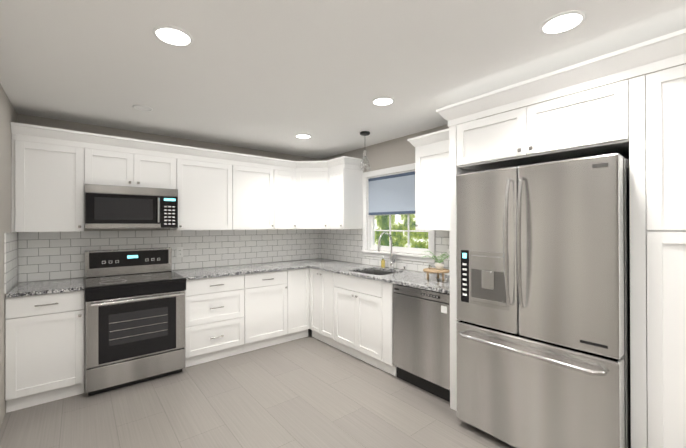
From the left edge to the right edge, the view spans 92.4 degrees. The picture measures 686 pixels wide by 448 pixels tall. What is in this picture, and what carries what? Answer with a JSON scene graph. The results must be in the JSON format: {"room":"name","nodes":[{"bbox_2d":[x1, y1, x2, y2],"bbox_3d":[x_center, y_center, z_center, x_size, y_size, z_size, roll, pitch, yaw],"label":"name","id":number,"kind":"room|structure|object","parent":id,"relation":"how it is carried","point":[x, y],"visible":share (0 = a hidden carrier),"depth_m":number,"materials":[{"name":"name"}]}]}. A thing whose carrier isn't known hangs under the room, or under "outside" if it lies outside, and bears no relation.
{"room":"kitchen","nodes":[
{"label":"kitchen","id":0,"kind":"room"},
{"bbox_2d":[0,84,19,425],"bbox_3d":[-1.020,0.211,0.497,0.100,2.430,6.400,0,0,-39],"label":"wall","id":1,"kind":"structure","parent":0,"point":[8,114],"depth_m":2.43,"materials":[{"name":"grey paint"}]},
{"bbox_2d":[4,232,17,293],"bbox_3d":[-2.717,0.295,2.698,0.008,0.453,0.639,0,0,-39],"label":"backsplash","id":2,"kind":"structure","parent":1,"relation":"attached to","point":[10,260],"depth_m":2.62,"materials":[{"name":"tile"}]},
{"bbox_2d":[133,105,152,110],"bbox_3d":[-1.713,-0.991,2.812,0.148,0.008,0.148,0,0,-39],"label":"recessed light","id":3,"kind":"object","parent":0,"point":[142,108],"visible":1,"depth_m":2.80,"materials":[{"name":"white plastic"}]},
{"bbox_2d":[20,114,319,282],"bbox_3d":[-1.664,0.224,4.020,3.270,2.430,0.100,0,0,-39],"label":"wall","id":4,"kind":"structure","parent":0,"point":[24,119],"depth_m":3.56,"materials":[{"name":"grey paint"}]},
{"bbox_2d":[11,140,14,231],"bbox_3d":[-2.815,-0.312,2.829,0.018,0.760,0.314,0,0,-39],"label":"upper cabinet","id":5,"kind":"object","parent":4,"relation":"attached to","point":[13,189],"visible":0.43,"depth_m":2.71,"materials":[{"name":"white wood"}]},
{"bbox_2d":[15,140,83,231],"bbox_3d":[-2.618,-0.312,2.959,0.448,0.760,0.357,0,0,-39],"label":"upper cabinet","id":6,"kind":"object","parent":4,"relation":"attached to","point":[49,187],"visible":1,"depth_m":2.84,"materials":[{"name":"white wood"}]},
{"bbox_2d":[84,148,175,188],"bbox_3d":[-2.145,-0.527,3.340,0.763,0.330,0.357,0,0,-39],"label":"upper cabinet","id":7,"kind":"object","parent":4,"relation":"attached to","point":[103,167],"visible":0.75,"depth_m":3.19,"materials":[{"name":"white wood"}]},
{"bbox_2d":[84,184,177,228],"bbox_3d":[-2.115,-0.157,3.303,0.762,0.405,0.453,0,0,-39],"label":"microwave","id":8,"kind":"object","parent":7,"relation":"attached to","point":[115,207],"visible":1,"depth_m":3.13,"materials":[{"name":"metal"}]},
{"bbox_2d":[18,229,320,281],"bbox_3d":[-1.625,0.297,3.980,3.298,0.453,0.008,0,0,-39],"label":"backsplash","id":9,"kind":"structure","parent":4,"relation":"attached to","point":[42,256],"depth_m":3.75,"materials":[{"name":"tile"}]},
{"bbox_2d":[176,247,182,256],"bbox_3d":[-1.873,0.324,3.770,0.070,0.114,0.008,0,0,-39],"label":"electrical outlet","id":10,"kind":"object","parent":9,"relation":"attached to","point":[179,251],"visible":1,"depth_m":3.77,"materials":[{"name":"white plastic"}]},
{"bbox_2d":[170,159,231,229],"bbox_3d":[-1.615,-0.312,3.765,0.593,0.760,0.357,0,0,-39],"label":"upper cabinet","id":11,"kind":"object","parent":4,"relation":"attached to","point":[204,195],"visible":0.98,"depth_m":3.64,"materials":[{"name":"white wood"}]},
{"bbox_2d":[232,165,273,229],"bbox_3d":[-1.176,-0.312,4.118,0.528,0.760,0.357,0,0,-39],"label":"upper cabinet","id":12,"kind":"object","parent":4,"relation":"attached to","point":[252,198],"visible":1,"depth_m":4.00,"materials":[{"name":"white wood"}]},
{"bbox_2d":[274,170,295,228],"bbox_3d":[-0.843,-0.312,4.386,0.324,0.760,0.357,0,0,-39],"label":"upper cabinet","id":13,"kind":"object","parent":4,"relation":"attached to","point":[284,199],"visible":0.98,"depth_m":4.27,"materials":[{"name":"white wood"}]},
{"bbox_2d":[0,329,514,447],"bbox_3d":[0.317,1.466,1.564,3.520,0.080,6.400,0,0,-39],"label":"floor","id":14,"kind":"structure","parent":0,"point":[309,391],"depth_m":2.50,"materials":[{"name":"tile"}]},
{"bbox_2d":[5,289,84,412],"bbox_3d":[-2.531,0.996,2.835,0.469,0.883,0.650,0,0,-39],"label":"base cabinet","id":15,"kind":"object","parent":14,"relation":"on","point":[44,348],"visible":1,"depth_m":2.60,"materials":[{"name":"white wood"}]},
{"bbox_2d":[6,278,83,297],"bbox_3d":[-2.528,0.538,2.837,0.457,0.029,0.637,0,0,-39],"label":"countertop","id":16,"kind":"structure","parent":15,"relation":"on","point":[44,287],"depth_m":2.71,"materials":[{"name":"stone"}]},
{"bbox_2d":[84,247,185,395],"bbox_3d":[-2.004,0.850,3.169,0.766,1.175,0.751,0,0,-39],"label":"range","id":17,"kind":"object","parent":14,"relation":"on","point":[134,316],"visible":1,"depth_m":2.96,"materials":[{"name":"metal"}]},
{"bbox_2d":[185,274,243,366],"bbox_3d":[-1.507,0.996,3.658,0.617,0.883,0.650,0,0,-39],"label":"base cabinet","id":18,"kind":"object","parent":14,"relation":"on","point":[214,318],"visible":0.77,"depth_m":3.42,"materials":[{"name":"white wood"}]},
{"bbox_2d":[172,261,307,279],"bbox_3d":[-1.196,0.538,3.906,1.410,0.029,0.640,0,0,-39],"label":"countertop","id":19,"kind":"structure","parent":18,"relation":"on","point":[210,272],"depth_m":3.78,"materials":[{"name":"stone"}]},
{"bbox_2d":[243,270,287,352],"bbox_3d":[-1.057,0.996,4.020,0.535,0.883,0.650,0,0,-39],"label":"base cabinet","id":20,"kind":"object","parent":14,"relation":"on","point":[265,310],"visible":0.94,"depth_m":3.79,"materials":[{"name":"white wood"}]},
{"bbox_2d":[286,268,309,341],"bbox_3d":[-0.732,0.996,4.302,0.321,0.883,0.617,0,0,-39],"label":"base cabinet","id":21,"kind":"object","parent":14,"relation":"on","point":[298,287],"visible":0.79,"depth_m":4.07,"materials":[{"name":"white wood"}]},
{"bbox_2d":[310,268,336,347],"bbox_3d":[-0.042,0.994,4.144,0.643,0.883,0.528,0,0,-39],"label":"base cabinet","id":22,"kind":"object","parent":14,"relation":"on","point":[322,286],"visible":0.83,"depth_m":3.93,"materials":[{"name":"white wood"}]},
{"bbox_2d":[334,273,385,371],"bbox_3d":[0.364,0.991,3.638,0.643,0.883,0.766,0,0,-39],"label":"base cabinet","id":23,"kind":"object","parent":14,"relation":"on","point":[358,317],"visible":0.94,"depth_m":3.42,"materials":[{"name":"white wood"}]},
{"bbox_2d":[287,259,449,293],"bbox_3d":[0.243,0.534,3.780,0.637,0.029,2.638,0,0,-39],"label":"countertop","id":24,"kind":"structure","parent":23,"relation":"on","point":[414,279],"depth_m":3.37,"materials":[{"name":"stone"}]},
{"bbox_2d":[359,270,393,274],"bbox_3d":[0.368,0.650,3.623,0.434,0.204,0.514,0,0,-39],"label":"sink","id":25,"kind":"object","parent":24,"relation":"in","point":[376,272],"visible":0.04,"depth_m":3.87,"materials":[{"name":"metal"}]},
{"bbox_2d":[381,255,384,267],"bbox_3d":[0.477,0.447,3.918,0.049,0.143,0.048,0,0,-39],"label":"soap bottle","id":26,"kind":"object","parent":24,"relation":"on","point":[382,263],"visible":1,"depth_m":3.90,"materials":[{"name":"yellow plastic"}]},
{"bbox_2d":[377,232,395,268],"bbox_3d":[0.498,0.302,3.726,0.252,0.432,0.096,0,0,-39],"label":"faucet","id":27,"kind":"object","parent":24,"relation":"on","point":[392,262],"visible":1,"depth_m":3.77,"materials":[{"name":"silver metal"}]},
{"bbox_2d":[423,268,449,280],"bbox_3d":[0.862,0.467,3.033,0.240,0.095,0.240,0,0,-39],"label":"stand","id":28,"kind":"object","parent":24,"relation":"on","point":[434,270],"visible":0.94,"depth_m":2.96,"materials":[{"name":"beige wood"}]},
{"bbox_2d":[423,251,449,269],"bbox_3d":[0.874,0.334,3.044,0.340,0.169,0.325,0,0,-39],"label":"planter","id":29,"kind":"object","parent":28,"relation":"on","point":[439,265],"visible":0.94,"depth_m":3.01,"materials":[{"name":"white ceramic"}]},
{"bbox_2d":[382,282,396,375],"bbox_3d":[0.656,0.989,3.296,0.617,0.883,0.128,0,0,-39],"label":"base cabinet","id":30,"kind":"object","parent":14,"relation":"on","point":[387,332],"visible":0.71,"depth_m":3.10,"materials":[{"name":"white wood"}]},
{"bbox_2d":[392,284,449,401],"bbox_3d":[0.886,0.989,3.001,0.613,0.881,0.614,0,0,-39],"label":"dishwasher","id":31,"kind":"object","parent":14,"relation":"on","point":[421,338],"visible":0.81,"depth_m":2.79,"materials":[{"name":"metal"}]},
{"bbox_2d":[449,125,477,410],"bbox_3d":[1.095,0.335,2.732,0.637,2.185,0.059,0,0,-39],"label":"tall cabinet","id":32,"kind":"object","parent":14,"relation":"on","point":[454,170],"visible":0.29,"depth_m":2.54,"materials":[{"name":"white wood"}]},
{"bbox_2d":[456,153,630,447],"bbox_3d":[1.357,0.533,2.202,0.869,1.785,0.916,0,0,-39],"label":"fridge","id":33,"kind":"object","parent":14,"relation":"on","point":[543,300],"visible":1,"depth_m":1.89,"materials":[{"name":"metal"}]},
{"bbox_2d":[629,64,685,447],"bbox_3d":[1.919,0.330,1.686,0.661,2.185,0.574,0,0,-39],"label":"tall cabinet","id":34,"kind":"object","parent":14,"relation":"on","point":[657,144],"visible":1,"depth_m":1.64,"materials":[{"name":"white wood"}]},
{"bbox_2d":[0,0,685,158],"bbox_3d":[0.310,-1.044,1.572,3.520,0.080,6.400,0,0,-39],"label":"ceiling","id":35,"kind":"structure","parent":0,"point":[276,76],"depth_m":1.99,"materials":[{"name":"white paint"}]},
{"bbox_2d":[153,25,192,46],"bbox_3d":[-0.902,-0.996,1.749,0.192,0.008,0.192,0,0,-39],"label":"recessed light","id":36,"kind":"object","parent":35,"relation":"in","point":[172,35],"visible":1,"depth_m":1.74,"materials":[{"name":"white plastic"}]},
{"bbox_2d":[295,134,310,138],"bbox_3d":[-0.450,-0.991,3.717,0.184,0.008,0.184,0,0,-39],"label":"recessed light","id":37,"kind":"object","parent":35,"relation":"in","point":[303,136],"visible":1,"depth_m":3.72,"materials":[{"name":"white plastic"}]},
{"bbox_2d":[360,131,369,170],"bbox_3d":[0.240,-0.791,3.583,0.116,0.411,0.116,0,0,-39],"label":"pendant light","id":38,"kind":"object","parent":35,"relation":"hanging from","point":[365,158],"visible":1,"depth_m":3.56,"materials":[{"name":"clear glass"}]},
{"bbox_2d":[372,97,393,105],"bbox_3d":[0.326,-0.996,2.676,0.184,0.008,0.184,0,0,-39],"label":"recessed light","id":39,"kind":"object","parent":35,"relation":"in","point":[382,101],"visible":1,"depth_m":2.67,"materials":[{"name":"white plastic"}]},
{"bbox_2d":[540,10,585,34],"bbox_3d":[1.095,-1.002,1.643,0.192,0.008,0.192,0,0,-39],"label":"recessed light","id":40,"kind":"object","parent":35,"relation":"in","point":[563,22],"visible":1,"depth_m":1.64,"materials":[{"name":"white plastic"}]},
{"bbox_2d":[320,63,685,275],"bbox_3d":[1.646,0.211,2.639,0.100,2.430,6.400,0,0,-39],"label":"wall","id":41,"kind":"structure","parent":0,"point":[400,151],"depth_m":3.88,"materials":[{"name":"grey paint"}]},
{"bbox_2d":[296,171,327,228],"bbox_3d":[-0.383,-0.312,4.574,0.634,0.760,0.639,0,0,-39],"label":"upper cabinet","id":42,"kind":"object","parent":41,"relation":"attached to","point":[311,200],"visible":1,"depth_m":4.35,"materials":[{"name":"white wood"}]},
{"bbox_2d":[11,122,448,171],"bbox_3d":[-0.703,-0.764,2.833,3.314,0.132,2.332,0,0,-39],"label":"crown molding","id":43,"kind":"structure","parent":42,"relation":"attached to","point":[71,138],"depth_m":3.26,"materials":[{"name":"white wood"}]},
{"bbox_2d":[328,168,362,228],"bbox_3d":[0.023,-0.315,4.290,0.357,0.760,0.328,0,0,-39],"label":"upper cabinet","id":44,"kind":"object","parent":41,"relation":"attached to","point":[345,203],"visible":1,"depth_m":4.18,"materials":[{"name":"white wood"}]},
{"bbox_2d":[321,229,449,275],"bbox_3d":[0.492,0.291,3.988,0.008,0.453,2.647,0,0,-39],"label":"backsplash","id":45,"kind":"structure","parent":41,"relation":"attached to","point":[345,245],"depth_m":4.36,"materials":[{"name":"tile"}]},
{"bbox_2d":[361,163,435,262],"bbox_3d":[0.636,-0.130,3.859,0.144,1.075,1.105,0,0,-39],"label":"window","id":46,"kind":"structure","parent":41,"relation":"in","point":[403,251],"depth_m":3.92,"materials":[{"name":"white wood"}]},
{"bbox_2d":[368,171,414,214],"bbox_3d":[0.632,-0.348,3.857,0.040,0.466,0.933,0,0,-39],"label":"window blind","id":47,"kind":"object","parent":46,"relation":"attached to","point":[392,194],"visible":0.62,"depth_m":3.88,"materials":[{"name":"blue fabric"}]},
{"bbox_2d":[415,145,448,230],"bbox_3d":[1.001,-0.321,3.072,0.357,0.760,0.575,0,0,-39],"label":"upper cabinet","id":48,"kind":"object","parent":41,"relation":"attached to","point":[431,189],"visible":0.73,"depth_m":3.06,"materials":[{"name":"white wood"}]},
{"bbox_2d":[457,80,628,171],"bbox_3d":[1.419,-0.597,2.308,0.661,0.325,1.010,0,0,-39],"label":"upper cabinet","id":49,"kind":"object","parent":41,"relation":"attached to","point":[592,122],"visible":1,"depth_m":2.03,"materials":[{"name":"white wood"}]},
{"bbox_2d":[436,28,685,126],"bbox_3d":[1.541,-0.831,2.122,0.705,0.138,1.718,0,0,-39],"label":"crown molding","id":50,"kind":"structure","parent":49,"relation":"attached to","point":[658,53],"depth_m":1.87,"materials":[{"name":"white wood"}]},
{"label":"outside","id":51,"kind":"structure","parent":0,"visible":0},
{"bbox_2d":[375,214,427,248],"bbox_3d":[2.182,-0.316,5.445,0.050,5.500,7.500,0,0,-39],"label":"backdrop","id":52,"kind":"structure","parent":51,"point":[379,219],"depth_m":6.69,"materials":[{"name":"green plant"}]}
]}

